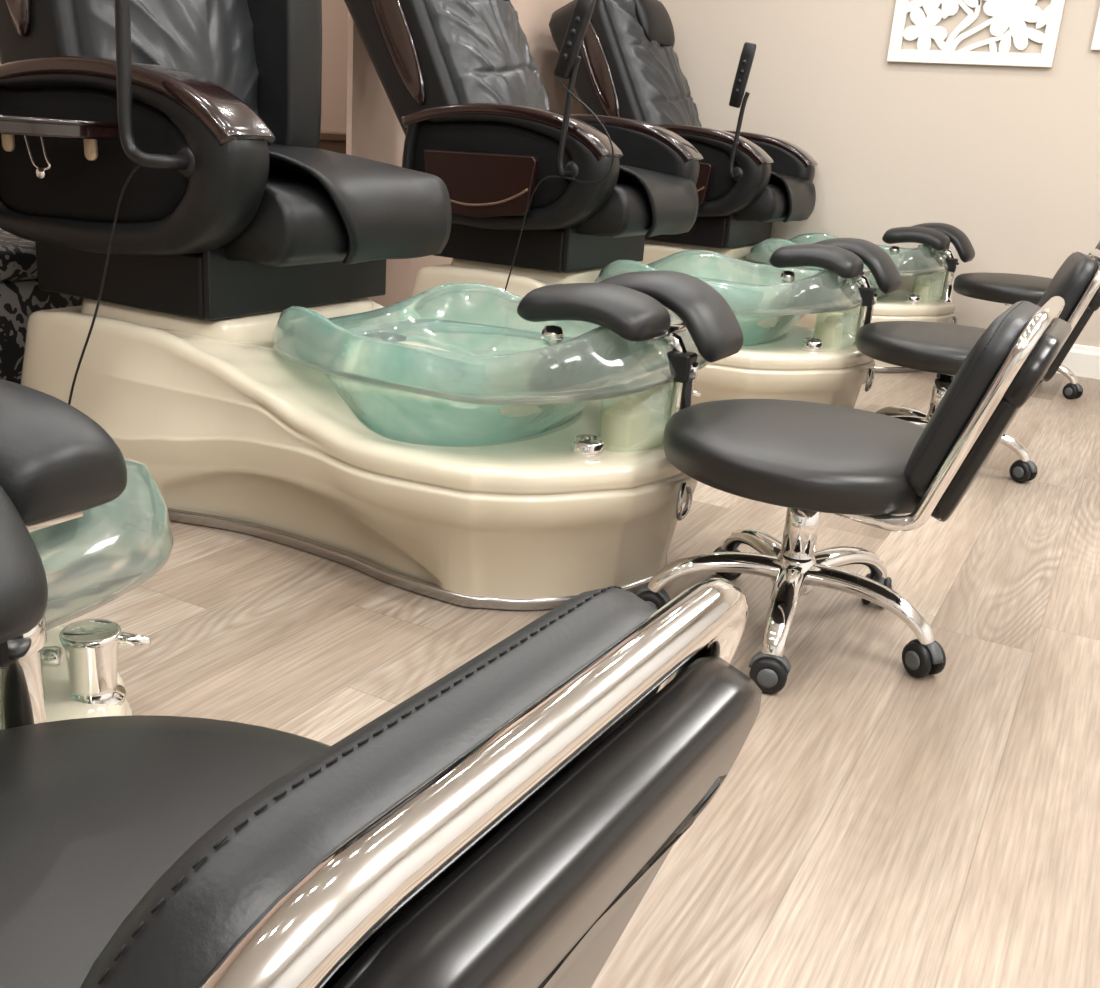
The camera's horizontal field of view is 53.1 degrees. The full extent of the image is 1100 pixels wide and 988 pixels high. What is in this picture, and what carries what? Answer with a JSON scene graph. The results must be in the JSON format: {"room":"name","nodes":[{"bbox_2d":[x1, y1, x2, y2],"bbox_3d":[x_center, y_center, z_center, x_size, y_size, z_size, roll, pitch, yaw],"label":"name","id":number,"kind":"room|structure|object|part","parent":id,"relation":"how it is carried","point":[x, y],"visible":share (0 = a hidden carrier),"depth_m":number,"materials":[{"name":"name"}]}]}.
{"room":"salon","nodes":[
{"label":"salon","id":0,"kind":"room"},
{"bbox_2d":[0,0,347,229],"bbox_3d":[-3.476,-1.889,3.531,0.150,2.900,9.160,13,20,26],"label":"wall","id":1,"kind":"structure","parent":0,"point":[334,12],"depth_m":7.12,"materials":[{"name":"beige paint"}]},
{"bbox_2d":[346,0,585,306],"bbox_3d":[-0.310,-2.352,5.682,0.030,2.900,2.280,13,20,26],"label":"wall","id":2,"kind":"structure","parent":0,"point":[374,131],"depth_m":5.19,"materials":[{"name":"beige paint"}]},
{"bbox_2d":[62,371,1099,987],"bbox_3d":[-0.185,0.305,2.415,7.900,0.100,9.360,13,20,26],"label":"floor","id":3,"kind":"structure","parent":0,"point":[874,824],"depth_m":2.05,"materials":[{"name":"brown wood"}]},
{"bbox_2d":[0,230,83,383],"bbox_3d":[-1.680,-0.449,3.251,0.420,0.600,0.630,13,20,26],"label":"ottoman","id":4,"kind":"object","parent":3,"relation":"on","point":[21,295],"visible":0.16,"depth_m":3.11,"materials":[{"name":"fabric"}]},
{"bbox_2d":[0,230,37,281],"bbox_3d":[-1.662,-0.686,3.174,0.420,0.100,0.630,13,20,26],"label":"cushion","id":5,"kind":"object","parent":4,"relation":"on","point":[18,263],"depth_m":3.09,"materials":[{"name":"fabric"}]},
{"bbox_2d":[0,379,173,729],"bbox_3d":[-1.354,0.113,1.409,1.991,0.720,0.932,13,20,26],"label":"tub","id":6,"kind":"object","parent":3,"relation":"on","point":[84,524],"visible":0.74,"depth_m":1.11,"materials":[{"name":"beige"}]},
{"bbox_3d":[-0.572,0.158,1.071,0.192,0.284,0.240,13,20,26],"label":"footrest post","id":7,"kind":"part","parent":6,"relation":"part of","materials":[{"name":"silver metal"}]},
{"bbox_2d":[41,619,151,705],"bbox_3d":[-0.527,0.199,1.270,0.104,0.092,0.093,13,20,26],"label":"mixer tap","id":8,"kind":"object","parent":6,"relation":"on","point":[90,646],"depth_m":1.26,"materials":[{"name":"silver metal"}]},
{"bbox_2d":[29,458,173,630],"bbox_3d":[-1.005,0.160,1.251,1.029,0.478,0.838,13,20,26],"label":"bowl","id":9,"kind":"object","parent":6,"relation":"on","point":[97,540],"depth_m":1.15,"materials":[{"name":"green glass"}]},
{"bbox_2d":[319,131,345,153],"bbox_3d":[-1.400,-1.498,5.996,0.544,0.930,0.920,13,20,26],"label":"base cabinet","id":10,"kind":"object","parent":3,"relation":"on","point":[330,141],"visible":0.02,"depth_m":5.80,"materials":[{"name":"brown wood"}]},
{"bbox_2d":[0,578,761,987],"bbox_3d":[-0.307,0.378,0.751,0.745,0.773,0.647,14,21,28],"label":"stool","id":11,"kind":"object","parent":3,"relation":"on","point":[505,823],"visible":1,"depth_m":0.48,"materials":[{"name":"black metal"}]},
{"bbox_3d":[-0.352,0.329,0.777,0.622,0.106,0.628,14,21,28],"label":"seat","id":12,"kind":"part","parent":11,"relation":"part of","materials":[{"name":"black leather"}]},
{"bbox_3d":[-0.061,0.329,0.596,0.119,0.267,0.396,14,21,28],"label":"panel","id":13,"kind":"part","parent":11,"relation":"part of","materials":[{"name":"black plastic"}]},
{"bbox_2d":[21,271,743,610],"bbox_3d":[-0.514,-0.309,2.897,1.991,0.720,0.932,13,20,26],"label":"tub","id":14,"kind":"object","parent":3,"relation":"on","point":[467,445],"visible":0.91,"depth_m":2.47,"materials":[{"name":"beige plastic"}]},
{"bbox_2d":[0,0,451,404],"bbox_3d":[-1.018,-0.953,2.816,1.166,1.821,1.172,13,20,26],"label":"recliner","id":15,"kind":"object","parent":14,"relation":"on","point":[163,156],"visible":0.98,"depth_m":2.69,"materials":[{"name":"black leather"}]},
{"bbox_2d":[0,115,118,178],"bbox_3d":[-1.373,-0.814,2.546,0.732,0.142,0.307,13,20,26],"label":"tray","id":16,"kind":"object","parent":15,"relation":"on","point":[90,131],"depth_m":2.42,"materials":[{"name":"brown wood"}]},
{"bbox_3d":[-1.109,-0.803,2.622,0.686,0.307,0.008,13,20,26],"label":"panel","id":17,"kind":"part","parent":15,"relation":"part of","materials":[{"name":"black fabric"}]},
{"bbox_3d":[-1.077,-0.378,2.627,0.401,0.839,0.046,16,21,32],"label":"cord","id":18,"kind":"part","parent":15,"relation":"part of","materials":[{"name":"black plastic"}]},
{"bbox_3d":[-1.046,-0.792,2.643,0.873,0.424,0.150,13,20,26],"label":"armrest","id":19,"kind":"part","parent":15,"relation":"part of","materials":[{"name":"black leather"}]},
{"bbox_2d":[75,0,258,114],"bbox_3d":[-0.985,-1.360,2.920,0.252,0.949,0.630,13,20,26],"label":"cushion","id":20,"kind":"object","parent":15,"relation":"on","point":[216,41],"depth_m":2.86,"materials":[{"name":"grey leather"}]},
{"bbox_3d":[-0.776,-1.360,3.121,0.237,0.873,0.150,13,20,26],"label":"armrest","id":21,"kind":"part","parent":15,"relation":"part of","materials":[{"name":"black leather"}]},
{"bbox_3d":[-0.807,-0.799,2.979,0.817,0.273,0.636,13,20,26],"label":"seat","id":22,"kind":"part","parent":15,"relation":"part of","materials":[{"name":"black leather"}]},
{"bbox_2d":[273,283,708,445],"bbox_3d":[-0.165,-0.262,2.739,1.029,0.478,0.838,13,20,26],"label":"bowl","id":23,"kind":"object","parent":14,"relation":"on","point":[453,364],"depth_m":2.46,"materials":[{"name":"teal glass"}]},
{"bbox_3d":[0.083,-0.103,2.402,0.076,0.052,0.076,13,20,26],"label":"drain knob","id":24,"kind":"part","parent":14,"relation":"part of","materials":[{"name":"silver metal"}]},
{"bbox_3d":[0.242,-0.251,2.513,0.192,0.284,0.240,13,20,26],"label":"footrest post","id":25,"kind":"part","parent":14,"relation":"part of","materials":[{"name":"silver metal"}]},
{"bbox_2d":[411,238,900,411],"bbox_3d":[0.335,-0.736,4.402,1.991,0.720,0.932,13,20,26],"label":"tub","id":26,"kind":"object","parent":3,"relation":"on","point":[777,358],"visible":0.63,"depth_m":3.92,"materials":[{"name":"beige plastic"}]},
{"bbox_2d":[344,0,703,290],"bbox_3d":[-0.170,-1.453,4.455,1.444,1.576,1.036,13,20,26],"label":"recliner","id":27,"kind":"object","parent":26,"relation":"on","point":[530,185],"visible":0.98,"depth_m":4.18,"materials":[{"name":"black leather"}]},
{"bbox_2d":[424,150,538,217],"bbox_3d":[-0.262,-1.140,4.056,0.483,0.235,0.034,13,20,26],"label":"tray","id":28,"kind":"object","parent":27,"relation":"on","point":[479,185],"depth_m":4.02,"materials":[{"name":"brown wood"}]},
{"bbox_2d":[425,0,549,109],"bbox_3d":[-0.226,-1.764,4.447,0.534,0.873,0.630,13,20,26],"label":"cushion","id":29,"kind":"object","parent":27,"relation":"on","point":[483,47],"depth_m":4.27,"materials":[{"name":"grey leather"}]},
{"bbox_3d":[-0.226,-1.212,4.077,0.686,0.307,0.008,13,20,26],"label":"panel","id":30,"kind":"part","parent":27,"relation":"part of","materials":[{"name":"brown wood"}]},
{"bbox_3d":[-0.163,-1.201,4.098,0.873,0.424,0.150,13,20,26],"label":"armrest","id":31,"kind":"part","parent":27,"relation":"part of","materials":[{"name":"black leather"}]},
{"bbox_3d":[-0.001,-0.951,3.921,0.475,0.979,0.037,15,21,29],"label":"cord","id":32,"kind":"part","parent":27,"relation":"part of","materials":[{"name":"black plastic"}]},
{"bbox_2d":[554,0,595,79],"bbox_3d":[0.082,-1.534,3.689,0.132,0.271,0.040,13,20,26],"label":"remote control","id":33,"kind":"object","parent":27,"relation":"attached to","point":[583,10],"visible":1,"depth_m":3.68,"materials":[{"name":"black plastic"}]},
{"bbox_3d":[0.076,-1.208,4.435,0.817,0.273,0.636,13,20,26],"label":"seat","id":34,"kind":"part","parent":27,"relation":"part of","materials":[{"name":"black leather"}]},
{"bbox_3d":[0.219,-1.393,4.774,0.873,0.424,0.150,13,20,26],"label":"armrest","id":35,"kind":"part","parent":27,"relation":"part of","materials":[{"name":"black leather"}]},
{"bbox_2d":[594,250,872,345],"bbox_3d":[0.684,-0.689,4.244,1.029,0.478,0.838,13,20,26],"label":"bowl","id":36,"kind":"object","parent":26,"relation":"on","point":[767,302],"depth_m":3.96,"materials":[{"name":"green glass"}]},
{"bbox_3d":[0.932,-0.530,3.907,0.076,0.052,0.076,13,20,26],"label":"drain knob","id":37,"kind":"part","parent":26,"relation":"part of","materials":[{"name":"silver metal"}]},
{"bbox_3d":[1.091,-0.678,4.018,0.192,0.284,0.240,13,20,26],"label":"footrest post","id":38,"kind":"part","parent":26,"relation":"part of","materials":[{"name":"silver metal"}]},
{"bbox_2d":[839,313,858,336],"bbox_3d":[1.162,-0.650,4.263,0.104,0.092,0.093,13,20,26],"label":"mixer tap","id":39,"kind":"object","parent":26,"relation":"on","point":[850,320],"depth_m":4.24,"materials":[{"name":"silver metal"}]},
{"bbox_2d":[640,223,974,372],"bbox_3d":[1.196,-1.169,5.928,1.991,0.720,0.932,13,20,26],"label":"tub","id":40,"kind":"object","parent":3,"relation":"on","point":[934,256],"visible":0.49,"depth_m":5.46,"materials":[{"name":"beige plastic"}]},
{"bbox_2d":[549,0,817,247],"bbox_3d":[0.687,-2.033,5.925,1.435,1.264,1.014,13,20,26],"label":"recliner","id":41,"kind":"object","parent":40,"relation":"on","point":[629,67],"visible":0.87,"depth_m":5.70,"materials":[{"name":"black leather"}]},
{"bbox_2d":[605,0,701,126],"bbox_3d":[0.616,-2.193,5.955,0.528,0.873,0.630,13,20,26],"label":"cushion","id":42,"kind":"object","parent":41,"relation":"on","point":[643,31],"depth_m":5.74,"materials":[{"name":"grey leather"}]},
{"bbox_2d":[634,0,674,46],"bbox_3d":[0.556,-2.537,5.892,0.153,0.245,0.400,13,20,26],"label":"pillow","id":43,"kind":"object","parent":41,"relation":"on","point":[654,26],"depth_m":5.78,"materials":[{"name":"black leather"}]},
{"bbox_2d":[696,163,712,205],"bbox_3d":[0.583,-1.568,5.563,0.483,0.235,0.034,13,20,26],"label":"tray","id":44,"kind":"object","parent":41,"relation":"on","point":[705,170],"depth_m":5.45,"materials":[{"name":"brown wood"}]},
{"bbox_3d":[0.619,-1.640,5.584,0.686,0.307,0.008,13,20,26],"label":"panel","id":45,"kind":"part","parent":41,"relation":"part of","materials":[{"name":"black fabric"}]},
{"bbox_3d":[0.682,-1.629,5.605,0.873,0.424,0.150,13,20,26],"label":"armrest","id":46,"kind":"part","parent":41,"relation":"part of","materials":[{"name":"black leather"}]},
{"bbox_2d":[729,42,756,107],"bbox_3d":[0.911,-1.982,5.207,0.099,0.294,0.040,13,20,26],"label":"remote control","id":47,"kind":"object","parent":41,"relation":"attached to","point":[748,51],"visible":1,"depth_m":5.19,"materials":[{"name":"black plastic"}]},
{"bbox_3d":[0.921,-1.636,5.942,0.817,0.273,0.636,13,20,26],"label":"seat","id":48,"kind":"part","parent":41,"relation":"part of","materials":[{"name":"black leather"}]},
{"bbox_3d":[1.064,-1.821,6.281,0.873,0.424,0.150,13,20,26],"label":"armrest","id":49,"kind":"part","parent":41,"relation":"part of","materials":[{"name":"black leather"}]},
{"bbox_2d":[746,233,948,298],"bbox_3d":[1.546,-1.122,5.770,1.029,0.478,0.838,13,20,26],"label":"bowl","id":50,"kind":"object","parent":40,"relation":"on","point":[931,257],"depth_m":5.48,"materials":[{"name":"green glass"}]},
{"bbox_3d":[1.793,-0.963,5.433,0.076,0.052,0.076,13,20,26],"label":"drain knob","id":51,"kind":"part","parent":40,"relation":"part of","materials":[{"name":"silver metal"}]},
{"bbox_2d":[929,278,943,295],"bbox_3d":[2.023,-1.084,5.788,0.104,0.092,0.093,13,20,26],"label":"mixer tap","id":52,"kind":"object","parent":40,"relation":"on","point":[936,283],"depth_m":5.77,"materials":[{"name":"green glass"}]},
{"bbox_3d":[1.953,-1.111,5.543,0.192,0.284,0.240,13,20,26],"label":"footrest post","id":53,"kind":"part","parent":40,"relation":"part of","materials":[{"name":"silver metal"}]},
{"bbox_2d":[636,296,1071,693],"bbox_3d":[0.596,-0.053,2.281,0.745,0.773,0.647,13,20,26],"label":"stool","id":54,"kind":"object","parent":3,"relation":"on","point":[809,459],"visible":0.98,"depth_m":2.11,"materials":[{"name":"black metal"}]},
{"bbox_2d":[636,586,670,603],"bbox_3d":[0.226,0.221,2.411,0.079,0.035,0.026,10,19,16],"label":"hood","id":55,"kind":"object","parent":54,"relation":"attached to","point":[650,594],"depth_m":2.39,"materials":[{"name":"grey plastic"}]},
{"bbox_3d":[0.362,0.176,2.392,0.294,0.106,0.064,4,18,-2],"label":"leg","id":56,"kind":"part","parent":54,"relation":"part of","materials":[{"name":"silver metal"}]},
{"bbox_3d":[0.477,0.133,2.548,0.064,0.106,0.294,-2,19,-19],"label":"leg","id":57,"kind":"part","parent":54,"relation":"part of","materials":[{"name":"silver metal"}]},
{"bbox_2d":[748,651,790,671],"bbox_3d":[0.429,0.325,2.141,0.079,0.035,0.026,10,19,16],"label":"hood","id":58,"kind":"object","parent":54,"relation":"attached to","point":[763,661],"depth_m":2.12,"materials":[{"name":"grey plastic"}]},
{"bbox_3d":[0.480,0.233,2.243,0.064,0.106,0.294,9,19,15],"label":"leg","id":59,"kind":"part","parent":54,"relation":"part of","materials":[{"name":"silver metal"}]},
{"bbox_3d":[0.550,-0.102,2.304,0.622,0.106,0.628,13,20,26],"label":"seat","id":60,"kind":"part","parent":54,"relation":"part of","materials":[{"name":"black leather"}]},
{"bbox_3d":[0.670,0.167,2.491,0.294,0.106,0.064,-8,22,-34],"label":"leg","id":61,"kind":"part","parent":54,"relation":"part of","materials":[{"name":"silver metal"}]},
{"bbox_3d":[0.668,0.227,2.307,0.294,0.106,0.064,16,21,32],"label":"leg","id":62,"kind":"part","parent":54,"relation":"part of","materials":[{"name":"silver metal"}]},
{"bbox_2d":[873,576,884,584],"bbox_3d":[0.772,0.204,2.588,0.026,0.035,0.079,10,19,16],"label":"hood","id":63,"kind":"object","parent":54,"relation":"attached to","point":[881,579],"depth_m":2.56,"materials":[{"name":"grey plastic"}]},
{"bbox_2d":[909,639,943,664],"bbox_3d":[0.769,0.315,2.249,0.026,0.035,0.079,-5,20,-26],"label":"hood","id":64,"kind":"object","parent":54,"relation":"attached to","point":[921,651],"depth_m":2.23,"materials":[{"name":"grey plastic"}]},
{"bbox_3d":[0.713,-0.195,2.186,0.473,0.429,0.461,13,20,26],"label":"frame","id":65,"kind":"part","parent":54,"relation":"part of","materials":[{"name":"silver metal"}]},
{"bbox_3d":[0.847,-0.105,2.136,0.119,0.267,0.396,13,20,26],"label":"panel","id":66,"kind":"part","parent":54,"relation":"part of","materials":[{"name":"black plastic"}]},
{"bbox_2d":[856,249,1099,482],"bbox_3d":[1.410,-0.458,3.711,0.745,0.773,0.647,10,19,17],"label":"stool","id":67,"kind":"object","parent":3,"relation":"on","point":[941,348],"visible":0.41,"depth_m":3.54,"materials":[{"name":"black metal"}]},
{"bbox_3d":[1.261,-0.268,3.960,0.064,0.106,0.294,-5,20,-27],"label":"leg","id":68,"kind":"part","parent":67,"relation":"part of","materials":[{"name":"silver metal"}]},
{"bbox_3d":[1.172,-0.221,3.795,0.294,0.106,0.064,2,18,-8],"label":"leg","id":69,"kind":"part","parent":67,"relation":"part of","materials":[{"name":"silver metal"}]},
{"bbox_3d":[1.358,-0.505,3.726,0.622,0.106,0.628,10,19,17],"label":"seat","id":70,"kind":"part","parent":67,"relation":"part of","materials":[{"name":"black leather"}]},
{"bbox_3d":[1.487,-0.181,3.746,0.294,0.106,0.064,13,20,26],"label":"leg","id":71,"kind":"part","parent":67,"relation":"part of","materials":[{"name":"silver metal"}]},
{"bbox_3d":[1.532,-0.605,3.632,0.473,0.429,0.461,10,19,17],"label":"frame","id":72,"kind":"part","parent":67,"relation":"part of","materials":[{"name":"silver metal"}]},
{"bbox_2d":[1014,460,1036,472],"bbox_3d":[1.602,-0.099,3.710,0.026,0.035,0.079,-9,22,-35],"label":"hood","id":73,"kind":"object","parent":67,"relation":"attached to","point":[1020,466],"depth_m":3.69,"materials":[{"name":"grey plastic"}]},
{"bbox_3d":[1.677,-0.521,3.604,0.119,0.267,0.396,10,19,17],"label":"panel","id":74,"kind":"part","parent":67,"relation":"part of","materials":[{"name":"black plastic"}]},
{"bbox_2d":[936,241,1099,398],"bbox_3d":[2.270,-0.893,5.154,0.745,0.828,0.647,12,20,22],"label":"stool","id":75,"kind":"object","parent":3,"relation":"on","point":[1008,289],"visible":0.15,"depth_m":5.02,"materials":[{"name":"black leather"}]},
{"bbox_3d":[2.223,-0.968,5.165,0.622,0.106,0.628,12,20,22],"label":"seat","id":76,"kind":"part","parent":75,"relation":"part of","materials":[{"name":"black leather"}]},
{"bbox_3d":[2.344,-0.589,5.194,0.294,0.106,0.064,14,21,28],"label":"leg","id":77,"kind":"part","parent":75,"relation":"part of","materials":[{"name":"silver metal"}]},
{"bbox_2d":[1066,383,1081,391],"bbox_3d":[2.450,-0.503,5.144,0.026,0.035,0.079,-7,21,-30],"label":"hood","id":78,"kind":"object","parent":75,"relation":"attached to","point":[1070,387],"depth_m":5.12,"materials":[{"name":"grey plastic"}]},
{"bbox_2d":[658,0,1099,346],"bbox_3d":[2.117,-2.205,5.791,7.850,2.900,0.150,13,20,26],"label":"wall","id":79,"kind":"structure","parent":0,"point":[1008,157],"depth_m":5.88,"materials":[{"name":"beige paint"}]},
{"bbox_2d":[887,0,1064,67],"bbox_3d":[2.168,-2.505,5.567,0.813,0.620,0.028,13,20,26],"label":"panel","id":80,"kind":"object","parent":79,"relation":"attached to","point":[1011,14],"visible":1,"depth_m":5.60,"materials":[{"name":"white paint"}]},
{"bbox_2d":[1056,344,1099,378],"bbox_3d":[2.692,-0.715,5.787,5.820,0.160,0.022,13,20,26],"label":"baseboard","id":81,"kind":"structure","parent":79,"relation":"attached to","point":[1082,360],"depth_m":5.73,"materials":[{"name":"white paint"}]},
{"bbox_2d":[1091,7,1099,49],"bbox_3d":[3.028,-2.385,5.116,0.813,0.620,0.028,13,20,26],"label":"panel","id":82,"kind":"object","parent":79,"relation":"attached to","point":[1096,38],"visible":1,"depth_m":5.35,"materials":[{"name":"white paint"}]}
]}

